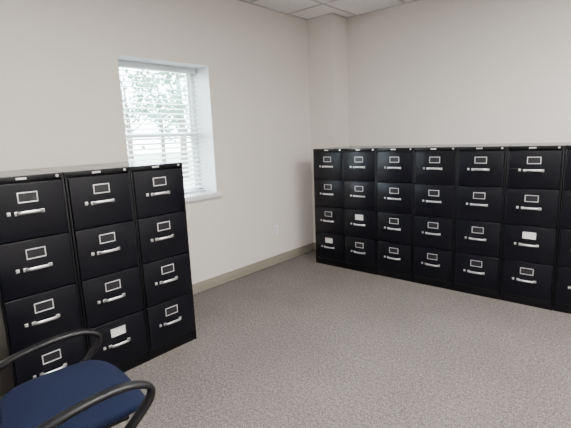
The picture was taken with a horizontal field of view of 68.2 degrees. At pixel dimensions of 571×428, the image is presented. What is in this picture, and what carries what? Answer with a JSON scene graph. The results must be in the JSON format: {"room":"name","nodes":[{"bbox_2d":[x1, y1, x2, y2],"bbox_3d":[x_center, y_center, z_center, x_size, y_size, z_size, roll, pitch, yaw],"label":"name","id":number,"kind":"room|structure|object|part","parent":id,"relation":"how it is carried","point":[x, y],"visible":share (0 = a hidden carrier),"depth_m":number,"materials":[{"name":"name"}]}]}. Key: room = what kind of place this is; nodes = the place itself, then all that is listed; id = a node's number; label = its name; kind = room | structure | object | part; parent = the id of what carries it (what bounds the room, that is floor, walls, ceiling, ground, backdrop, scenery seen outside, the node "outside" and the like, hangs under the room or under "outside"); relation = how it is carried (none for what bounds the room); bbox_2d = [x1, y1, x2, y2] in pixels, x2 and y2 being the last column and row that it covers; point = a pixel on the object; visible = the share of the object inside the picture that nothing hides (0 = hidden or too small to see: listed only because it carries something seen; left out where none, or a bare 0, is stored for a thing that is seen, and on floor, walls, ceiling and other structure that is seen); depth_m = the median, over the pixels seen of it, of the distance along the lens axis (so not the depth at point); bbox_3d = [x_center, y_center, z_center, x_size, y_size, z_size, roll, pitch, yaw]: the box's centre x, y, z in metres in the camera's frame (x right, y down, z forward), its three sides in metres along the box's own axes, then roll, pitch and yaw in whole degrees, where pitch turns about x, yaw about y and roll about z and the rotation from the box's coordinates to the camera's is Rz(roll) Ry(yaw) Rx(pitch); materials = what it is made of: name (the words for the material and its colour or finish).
{"room":"file room","nodes":[
{"label":"file room","id":0,"kind":"room"},
{"bbox_2d":[0,0,312,283],"bbox_3d":[-1.718,-0.465,3.209,0.320,2.823,6.840,7,14,41],"label":"wall","id":1,"kind":"structure","parent":0,"point":[61,100],"depth_m":3.98,"materials":[{"name":"paint"}]},
{"bbox_2d":[120,67,201,191],"bbox_3d":[-1.205,-0.755,3.931,0.065,1.215,0.911,7,14,41],"label":"window","id":2,"kind":"structure","parent":1,"relation":"in","point":[186,78],"depth_m":4.17,"materials":[{"name":"white plastic"}]},
{"bbox_2d":[118,60,204,193],"bbox_3d":[-1.150,-0.752,3.883,0.058,1.196,0.887,7,14,41],"label":"window blinds","id":3,"kind":"object","parent":2,"relation":"attached to","point":[122,63],"visible":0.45,"depth_m":3.88,"materials":[{"name":"white plastic"}]},
{"bbox_3d":[-1.128,-0.174,3.989,0.052,0.020,0.879,7,14,41],"label":"rail","id":4,"kind":"part","parent":3,"relation":"part of","materials":[{"name":"white plastic"}]},
{"bbox_2d":[117,54,216,191],"bbox_3d":[-1.093,-0.748,3.833,0.234,1.203,0.911,7,14,41],"label":"trim","id":5,"kind":"structure","parent":1,"relation":"attached to","point":[202,84],"depth_m":4.13,"materials":[{"name":"white paint"}]},
{"bbox_2d":[185,191,221,203],"bbox_3d":[-1.056,-0.122,3.937,0.275,0.067,0.991,7,14,41],"label":"trim","id":6,"kind":"structure","parent":1,"relation":"attached to","point":[205,195],"depth_m":4.06,"materials":[{"name":"white paint"}]},
{"bbox_2d":[192,242,313,294],"bbox_3d":[-1.637,0.913,3.233,0.016,0.100,6.137,7,14,41],"label":"baseboard","id":7,"kind":"structure","parent":1,"relation":"attached to","point":[201,286],"depth_m":4.62,"materials":[{"name":"paint"}]},
{"bbox_2d":[274,225,278,235],"bbox_3d":[-0.107,0.188,4.916,0.010,0.124,0.078,7,14,41],"label":"wall outlet","id":8,"kind":"object","parent":1,"relation":"attached to","point":[276,230],"visible":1,"depth_m":4.91,"materials":[{"name":"white plastic"}]},
{"bbox_2d":[244,0,412,18],"bbox_3d":[0.337,-1.678,1.123,5.920,0.150,6.840,7,14,41],"label":"ceiling","id":9,"kind":"structure","parent":0,"point":[356,7],"depth_m":4.52,"materials":[{"name":"tile"}]},
{"bbox_2d":[111,250,570,427],"bbox_3d":[0.454,1.245,1.657,5.920,0.150,6.840,7,14,41],"label":"floor","id":10,"kind":"structure","parent":0,"point":[299,341],"depth_m":2.78,"materials":[{"name":"carpet"}]},
{"bbox_2d":[0,170,86,393],"bbox_3d":[-1.595,0.418,2.538,0.756,1.320,0.392,7,14,41],"label":"filing cabinet","id":11,"kind":"object","parent":10,"relation":"on","point":[40,298],"visible":0.88,"depth_m":2.29,"materials":[{"name":"black metal"}]},
{"bbox_3d":[-1.342,-0.010,2.221,0.037,0.023,0.146,7,14,41],"label":"handle","id":12,"kind":"part","parent":11,"relation":"part of","materials":[{"name":"silver metal"}]},
{"bbox_3d":[-1.364,-0.019,2.238,0.026,0.296,0.363,7,14,41],"label":"drawer","id":13,"kind":"part","parent":11,"relation":"part of","materials":[{"name":"black metal"}]},
{"bbox_3d":[-1.352,0.280,2.293,0.026,0.296,0.363,7,14,41],"label":"drawer","id":14,"kind":"part","parent":11,"relation":"part of","materials":[{"name":"black metal"}]},
{"bbox_3d":[-1.330,0.288,2.275,0.037,0.023,0.146,7,14,41],"label":"handle","id":15,"kind":"part","parent":11,"relation":"part of","materials":[{"name":"silver metal"}]},
{"bbox_3d":[-1.340,0.578,2.347,0.026,0.296,0.363,7,14,41],"label":"drawer","id":16,"kind":"part","parent":11,"relation":"part of","materials":[{"name":"black metal"}]},
{"bbox_3d":[-1.318,0.587,2.330,0.037,0.023,0.146,7,14,41],"label":"handle","id":17,"kind":"part","parent":11,"relation":"part of","materials":[{"name":"silver metal"}]},
{"bbox_3d":[-1.328,0.876,2.402,0.026,0.296,0.363,7,14,41],"label":"drawer","id":18,"kind":"part","parent":11,"relation":"part of","materials":[{"name":"black metal"}]},
{"bbox_3d":[-1.306,0.885,2.384,0.037,0.023,0.146,7,14,41],"label":"handle","id":19,"kind":"part","parent":11,"relation":"part of","materials":[{"name":"silver metal"}]},
{"bbox_2d":[0,329,155,427],"bbox_3d":[-0.901,0.750,1.649,0.627,0.932,0.648,-11,14,-40],"label":"office chair","id":20,"kind":"object","parent":10,"relation":"on","point":[88,393],"visible":1,"depth_m":1.62,"materials":[{"name":"blue fabric"}]},
{"bbox_3d":[-1.089,0.520,1.449,0.117,0.394,0.430,-11,14,-40],"label":"backrest","id":21,"kind":"part","parent":20,"relation":"part of","materials":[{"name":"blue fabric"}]},
{"bbox_3d":[-1.076,0.675,1.888,0.499,0.232,0.044,-11,14,-40],"label":"armrest","id":22,"kind":"part","parent":20,"relation":"part of","materials":[{"name":"black plastic"}]},
{"bbox_3d":[-0.852,0.753,1.692,0.500,0.104,0.524,-11,14,-40],"label":"seat","id":23,"kind":"part","parent":20,"relation":"part of","materials":[{"name":"blue fabric"}]},
{"bbox_3d":[-0.680,0.742,1.437,0.499,0.232,0.044,-11,14,-40],"label":"armrest","id":24,"kind":"part","parent":20,"relation":"part of","materials":[{"name":"black plastic"}]},
{"bbox_2d":[21,165,149,372],"bbox_3d":[-1.334,0.354,2.829,0.756,1.320,0.392,7,14,41],"label":"filing cabinet","id":25,"kind":"object","parent":10,"relation":"on","point":[99,198],"visible":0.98,"depth_m":2.59,"materials":[{"name":"black metal"}]},
{"bbox_3d":[-1.103,-0.082,2.530,0.026,0.296,0.363,7,14,41],"label":"drawer","id":26,"kind":"part","parent":25,"relation":"part of","materials":[{"name":"black metal"}]},
{"bbox_3d":[-1.081,-0.074,2.512,0.037,0.023,0.146,7,14,41],"label":"handle","id":27,"kind":"part","parent":25,"relation":"part of","materials":[{"name":"silver metal"}]},
{"bbox_3d":[-1.091,0.216,2.584,0.026,0.296,0.363,7,14,41],"label":"drawer","id":28,"kind":"part","parent":25,"relation":"part of","materials":[{"name":"black metal"}]},
{"bbox_3d":[-1.069,0.225,2.567,0.037,0.023,0.146,7,14,41],"label":"handle","id":29,"kind":"part","parent":25,"relation":"part of","materials":[{"name":"silver metal"}]},
{"bbox_3d":[-1.079,0.514,2.639,0.026,0.296,0.363,7,14,41],"label":"drawer","id":30,"kind":"part","parent":25,"relation":"part of","materials":[{"name":"black metal"}]},
{"bbox_3d":[-1.057,0.523,2.621,0.037,0.023,0.146,7,14,41],"label":"handle","id":31,"kind":"part","parent":25,"relation":"part of","materials":[{"name":"silver metal"}]},
{"bbox_3d":[-1.067,0.813,2.693,0.026,0.296,0.363,7,14,41],"label":"drawer","id":32,"kind":"part","parent":25,"relation":"part of","materials":[{"name":"black metal"}]},
{"bbox_3d":[-1.045,0.821,2.676,0.037,0.023,0.146,7,14,41],"label":"handle","id":33,"kind":"part","parent":25,"relation":"part of","materials":[{"name":"silver metal"}]},
{"bbox_2d":[88,161,196,359],"bbox_3d":[-1.076,0.290,3.123,0.756,1.320,0.392,7,14,41],"label":"filing cabinet","id":34,"kind":"object","parent":10,"relation":"on","point":[158,194],"visible":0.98,"depth_m":2.88,"materials":[{"name":"black metal"}]},
{"bbox_3d":[-0.845,-0.146,2.824,0.026,0.296,0.363,7,14,41],"label":"drawer","id":35,"kind":"part","parent":34,"relation":"part of","materials":[{"name":"black metal"}]},
{"bbox_3d":[-0.823,-0.138,2.806,0.037,0.023,0.146,7,14,41],"label":"handle","id":36,"kind":"part","parent":34,"relation":"part of","materials":[{"name":"silver metal"}]},
{"bbox_3d":[-0.833,0.152,2.878,0.026,0.296,0.363,7,14,41],"label":"drawer","id":37,"kind":"part","parent":34,"relation":"part of","materials":[{"name":"black metal"}]},
{"bbox_3d":[-0.811,0.161,2.861,0.037,0.023,0.146,7,14,41],"label":"handle","id":38,"kind":"part","parent":34,"relation":"part of","materials":[{"name":"silver metal"}]},
{"bbox_3d":[-0.821,0.450,2.933,0.026,0.296,0.363,7,14,41],"label":"drawer","id":39,"kind":"part","parent":34,"relation":"part of","materials":[{"name":"black metal"}]},
{"bbox_3d":[-0.799,0.459,2.915,0.037,0.023,0.146,7,14,41],"label":"handle","id":40,"kind":"part","parent":34,"relation":"part of","materials":[{"name":"silver metal"}]},
{"bbox_3d":[-0.809,0.749,2.987,0.026,0.296,0.363,7,14,41],"label":"drawer","id":41,"kind":"part","parent":34,"relation":"part of","materials":[{"name":"black metal"}]},
{"bbox_3d":[-0.787,0.757,2.970,0.037,0.023,0.146,7,14,41],"label":"handle","id":42,"kind":"part","parent":34,"relation":"part of","materials":[{"name":"silver metal"}]},
{"bbox_2d":[313,146,367,267],"bbox_3d":[0.702,-0.115,4.950,0.392,1.320,0.756,7,14,41],"label":"filing cabinet","id":43,"kind":"object","parent":10,"relation":"on","point":[328,162],"visible":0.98,"depth_m":4.69,"materials":[{"name":"black metal"}]},
{"bbox_3d":[0.468,-0.527,4.621,0.363,0.296,0.026,7,14,41],"label":"drawer","id":44,"kind":"part","parent":43,"relation":"part of","materials":[{"name":"black metal"}]},
{"bbox_3d":[0.491,0.069,4.730,0.363,0.296,0.026,7,14,41],"label":"drawer","id":45,"kind":"part","parent":43,"relation":"part of","materials":[{"name":"black metal"}]},
{"bbox_3d":[0.479,-0.229,4.675,0.363,0.296,0.026,7,14,41],"label":"drawer","id":46,"kind":"part","parent":43,"relation":"part of","materials":[{"name":"black metal"}]},
{"bbox_3d":[0.503,0.368,4.784,0.363,0.296,0.026,7,14,41],"label":"drawer","id":47,"kind":"part","parent":43,"relation":"part of","materials":[{"name":"black metal"}]},
{"bbox_2d":[343,145,404,274],"bbox_3d":[1.001,-0.080,4.691,0.392,1.320,0.756,7,14,41],"label":"filing cabinet","id":48,"kind":"object","parent":10,"relation":"on","point":[359,163],"visible":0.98,"depth_m":4.43,"materials":[{"name":"black metal"}]},
{"bbox_3d":[0.778,-0.194,4.417,0.363,0.296,0.026,7,14,41],"label":"drawer","id":49,"kind":"part","parent":48,"relation":"part of","materials":[{"name":"black metal"}]},
{"bbox_3d":[0.766,-0.492,4.362,0.363,0.296,0.026,7,14,41],"label":"drawer","id":50,"kind":"part","parent":48,"relation":"part of","materials":[{"name":"black metal"}]},
{"bbox_3d":[0.802,0.403,4.526,0.363,0.296,0.026,7,14,41],"label":"drawer","id":51,"kind":"part","parent":48,"relation":"part of","materials":[{"name":"black metal"}]},
{"bbox_3d":[0.790,0.105,4.472,0.363,0.296,0.026,7,14,41],"label":"drawer","id":52,"kind":"part","parent":48,"relation":"part of","materials":[{"name":"black metal"}]},
{"bbox_2d":[377,145,433,281],"bbox_3d":[1.302,-0.045,4.435,0.392,1.320,0.756,7,14,41],"label":"filing cabinet","id":53,"kind":"object","parent":10,"relation":"on","point":[395,165],"visible":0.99,"depth_m":4.17,"materials":[{"name":"black metal"}]},
{"bbox_3d":[1.103,0.438,4.270,0.363,0.296,0.026,7,14,41],"label":"drawer","id":54,"kind":"part","parent":53,"relation":"part of","materials":[{"name":"black metal"}]},
{"bbox_3d":[1.091,0.140,4.215,0.363,0.296,0.026,7,14,41],"label":"drawer","id":55,"kind":"part","parent":53,"relation":"part of","materials":[{"name":"black metal"}]},
{"bbox_3d":[1.079,-0.159,4.161,0.363,0.296,0.026,7,14,41],"label":"drawer","id":56,"kind":"part","parent":53,"relation":"part of","materials":[{"name":"black metal"}]},
{"bbox_3d":[1.067,-0.457,4.106,0.363,0.296,0.026,7,14,41],"label":"drawer","id":57,"kind":"part","parent":53,"relation":"part of","materials":[{"name":"black metal"}]},
{"bbox_2d":[413,144,476,289],"bbox_3d":[1.600,-0.009,4.176,0.392,1.320,0.756,7,14,41],"label":"filing cabinet","id":58,"kind":"object","parent":10,"relation":"on","point":[435,167],"visible":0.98,"depth_m":3.91,"materials":[{"name":"black metal"}]},
{"bbox_3d":[1.370,0.186,3.936,0.146,0.023,0.037,7,14,41],"label":"handle","id":59,"kind":"part","parent":58,"relation":"part of","materials":[{"name":"silver metal"}]},
{"bbox_3d":[1.401,0.473,4.011,0.363,0.296,0.026,7,14,41],"label":"drawer","id":60,"kind":"part","parent":58,"relation":"part of","materials":[{"name":"black metal"}]},
{"bbox_3d":[1.389,0.175,3.956,0.363,0.296,0.026,7,14,41],"label":"drawer","id":61,"kind":"part","parent":58,"relation":"part of","materials":[{"name":"black metal"}]},
{"bbox_3d":[1.377,-0.123,3.902,0.363,0.296,0.026,7,14,41],"label":"drawer","id":62,"kind":"part","parent":58,"relation":"part of","materials":[{"name":"black metal"}]},
{"bbox_3d":[1.365,-0.422,3.847,0.363,0.296,0.026,7,14,41],"label":"drawer","id":63,"kind":"part","parent":58,"relation":"part of","materials":[{"name":"black metal"}]},
{"bbox_2d":[453,143,524,299],"bbox_3d":[1.899,0.026,3.918,0.392,1.320,0.756,7,14,41],"label":"filing cabinet","id":64,"kind":"object","parent":10,"relation":"on","point":[481,168],"visible":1,"depth_m":3.65,"materials":[{"name":"black metal"}]},
{"bbox_3d":[1.681,0.519,3.732,0.146,0.023,0.037,7,14,41],"label":"handle","id":65,"kind":"part","parent":64,"relation":"part of","materials":[{"name":"silver metal"}]},
{"bbox_3d":[1.700,0.508,3.753,0.363,0.296,0.026,7,14,41],"label":"drawer","id":66,"kind":"part","parent":64,"relation":"part of","materials":[{"name":"black metal"}]},
{"bbox_3d":[1.669,0.221,3.678,0.146,0.023,0.037,7,14,41],"label":"handle","id":67,"kind":"part","parent":64,"relation":"part of","materials":[{"name":"silver metal"}]},
{"bbox_3d":[1.688,0.210,3.698,0.363,0.296,0.026,7,14,41],"label":"drawer","id":68,"kind":"part","parent":64,"relation":"part of","materials":[{"name":"black metal"}]},
{"bbox_3d":[1.657,-0.077,3.623,0.146,0.023,0.037,7,14,41],"label":"handle","id":69,"kind":"part","parent":64,"relation":"part of","materials":[{"name":"silver metal"}]},
{"bbox_3d":[1.676,-0.088,3.644,0.363,0.296,0.026,7,14,41],"label":"drawer","id":70,"kind":"part","parent":64,"relation":"part of","materials":[{"name":"black metal"}]},
{"bbox_3d":[1.646,-0.376,3.569,0.146,0.023,0.037,7,14,41],"label":"handle","id":71,"kind":"part","parent":64,"relation":"part of","materials":[{"name":"silver metal"}]},
{"bbox_3d":[1.664,-0.387,3.589,0.363,0.296,0.026,7,14,41],"label":"drawer","id":72,"kind":"part","parent":64,"relation":"part of","materials":[{"name":"black metal"}]},
{"bbox_2d":[499,142,570,309],"bbox_3d":[2.200,0.061,3.662,0.392,1.320,0.756,7,14,41],"label":"filing cabinet","id":73,"kind":"object","parent":10,"relation":"on","point":[535,171],"visible":1,"depth_m":3.40,"materials":[{"name":"black metal"}]},
{"bbox_3d":[1.982,0.554,3.476,0.146,0.023,0.037,7,14,41],"label":"handle","id":74,"kind":"part","parent":73,"relation":"part of","materials":[{"name":"silver metal"}]},
{"bbox_3d":[2.001,0.543,3.496,0.363,0.296,0.026,7,14,41],"label":"drawer","id":75,"kind":"part","parent":73,"relation":"part of","materials":[{"name":"black metal"}]},
{"bbox_3d":[1.970,0.256,3.422,0.146,0.023,0.037,7,14,41],"label":"handle","id":76,"kind":"part","parent":73,"relation":"part of","materials":[{"name":"silver metal"}]},
{"bbox_3d":[1.989,0.245,3.442,0.363,0.296,0.026,7,14,41],"label":"drawer","id":77,"kind":"part","parent":73,"relation":"part of","materials":[{"name":"black metal"}]},
{"bbox_3d":[1.958,-0.043,3.367,0.146,0.023,0.037,7,14,41],"label":"handle","id":78,"kind":"part","parent":73,"relation":"part of","materials":[{"name":"silver metal"}]},
{"bbox_3d":[1.977,-0.053,3.387,0.363,0.296,0.026,7,14,41],"label":"drawer","id":79,"kind":"part","parent":73,"relation":"part of","materials":[{"name":"black metal"}]},
{"bbox_3d":[1.946,-0.341,3.313,0.146,0.023,0.037,7,14,41],"label":"handle","id":80,"kind":"part","parent":73,"relation":"part of","materials":[{"name":"silver metal"}]},
{"bbox_3d":[1.965,-0.352,3.333,0.363,0.296,0.026,7,14,41],"label":"drawer","id":81,"kind":"part","parent":73,"relation":"part of","materials":[{"name":"black metal"}]},
{"bbox_2d":[553,144,570,313],"bbox_3d":[2.501,0.095,3.406,0.392,1.320,0.756,7,14,41],"label":"filing cabinet","id":82,"kind":"object","parent":10,"relation":"on","point":[562,291],"visible":1,"depth_m":3.28,"materials":[{"name":"black metal"}]},
{"bbox_3d":[2.302,0.578,3.241,0.363,0.296,0.026,7,14,41],"label":"drawer","id":83,"kind":"part","parent":82,"relation":"part of","materials":[{"name":"black metal"}]},
{"bbox_3d":[2.290,0.280,3.186,0.363,0.296,0.026,7,14,41],"label":"drawer","id":84,"kind":"part","parent":82,"relation":"part of","materials":[{"name":"black metal"}]},
{"bbox_3d":[2.278,-0.019,3.132,0.363,0.296,0.026,7,14,41],"label":"drawer","id":85,"kind":"part","parent":82,"relation":"part of","materials":[{"name":"black metal"}]},
{"bbox_3d":[2.266,-0.317,3.077,0.363,0.296,0.026,7,14,41],"label":"drawer","id":86,"kind":"part","parent":82,"relation":"part of","materials":[{"name":"black metal"}]},
{"bbox_2d":[307,0,570,242],"bbox_3d":[2.515,-0.722,3.691,5.400,2.823,0.503,7,14,41],"label":"wall","id":87,"kind":"structure","parent":0,"point":[421,72],"depth_m":4.38,"materials":[{"name":"paint"}]},
{"bbox_2d":[238,0,418,19],"bbox_3d":[0.385,-1.596,1.098,5.400,0.010,6.440,7,14,41],"label":"grid","id":88,"kind":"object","parent":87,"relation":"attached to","point":[402,1],"depth_m":4.59,"materials":[{"name":"silver metal"}]},
{"label":"outside","id":89,"kind":"structure","parent":0,"visible":0},
{"bbox_2d":[134,151,192,187],"bbox_3d":[-15.342,-3.621,33.124,59.670,0.150,90.000,7,14,41],"label":"lawn","id":90,"kind":"structure","parent":89,"point":[175,154],"depth_m":42.05,"materials":[{"name":"green plant"}]},
{"bbox_2d":[120,71,162,161],"bbox_3d":[-10.185,-5.865,26.715,4.794,6.080,5.112,-8,12,-30],"label":"tree","id":91,"kind":"object","parent":90,"relation":"on","point":[135,78],"visible":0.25,"depth_m":26.22,"materials":[{"name":"green plant"}]},
{"bbox_2d":[122,68,187,161],"bbox_3d":[-9.675,-7.643,32.246,6.326,7.546,6.168,7,14,41],"label":"tree","id":92,"kind":"object","parent":90,"relation":"on","point":[137,73],"visible":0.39,"depth_m":31.87,"materials":[{"name":"green plant"}]},
{"bbox_2d":[123,72,189,177],"bbox_3d":[-4.661,-4.593,18.746,3.590,6.008,3.657,3,11,25],"label":"tree","id":93,"kind":"object","parent":90,"relation":"on","point":[167,76],"visible":0.28,"depth_m":18.23,"materials":[{"name":"green plant"}]}
]}

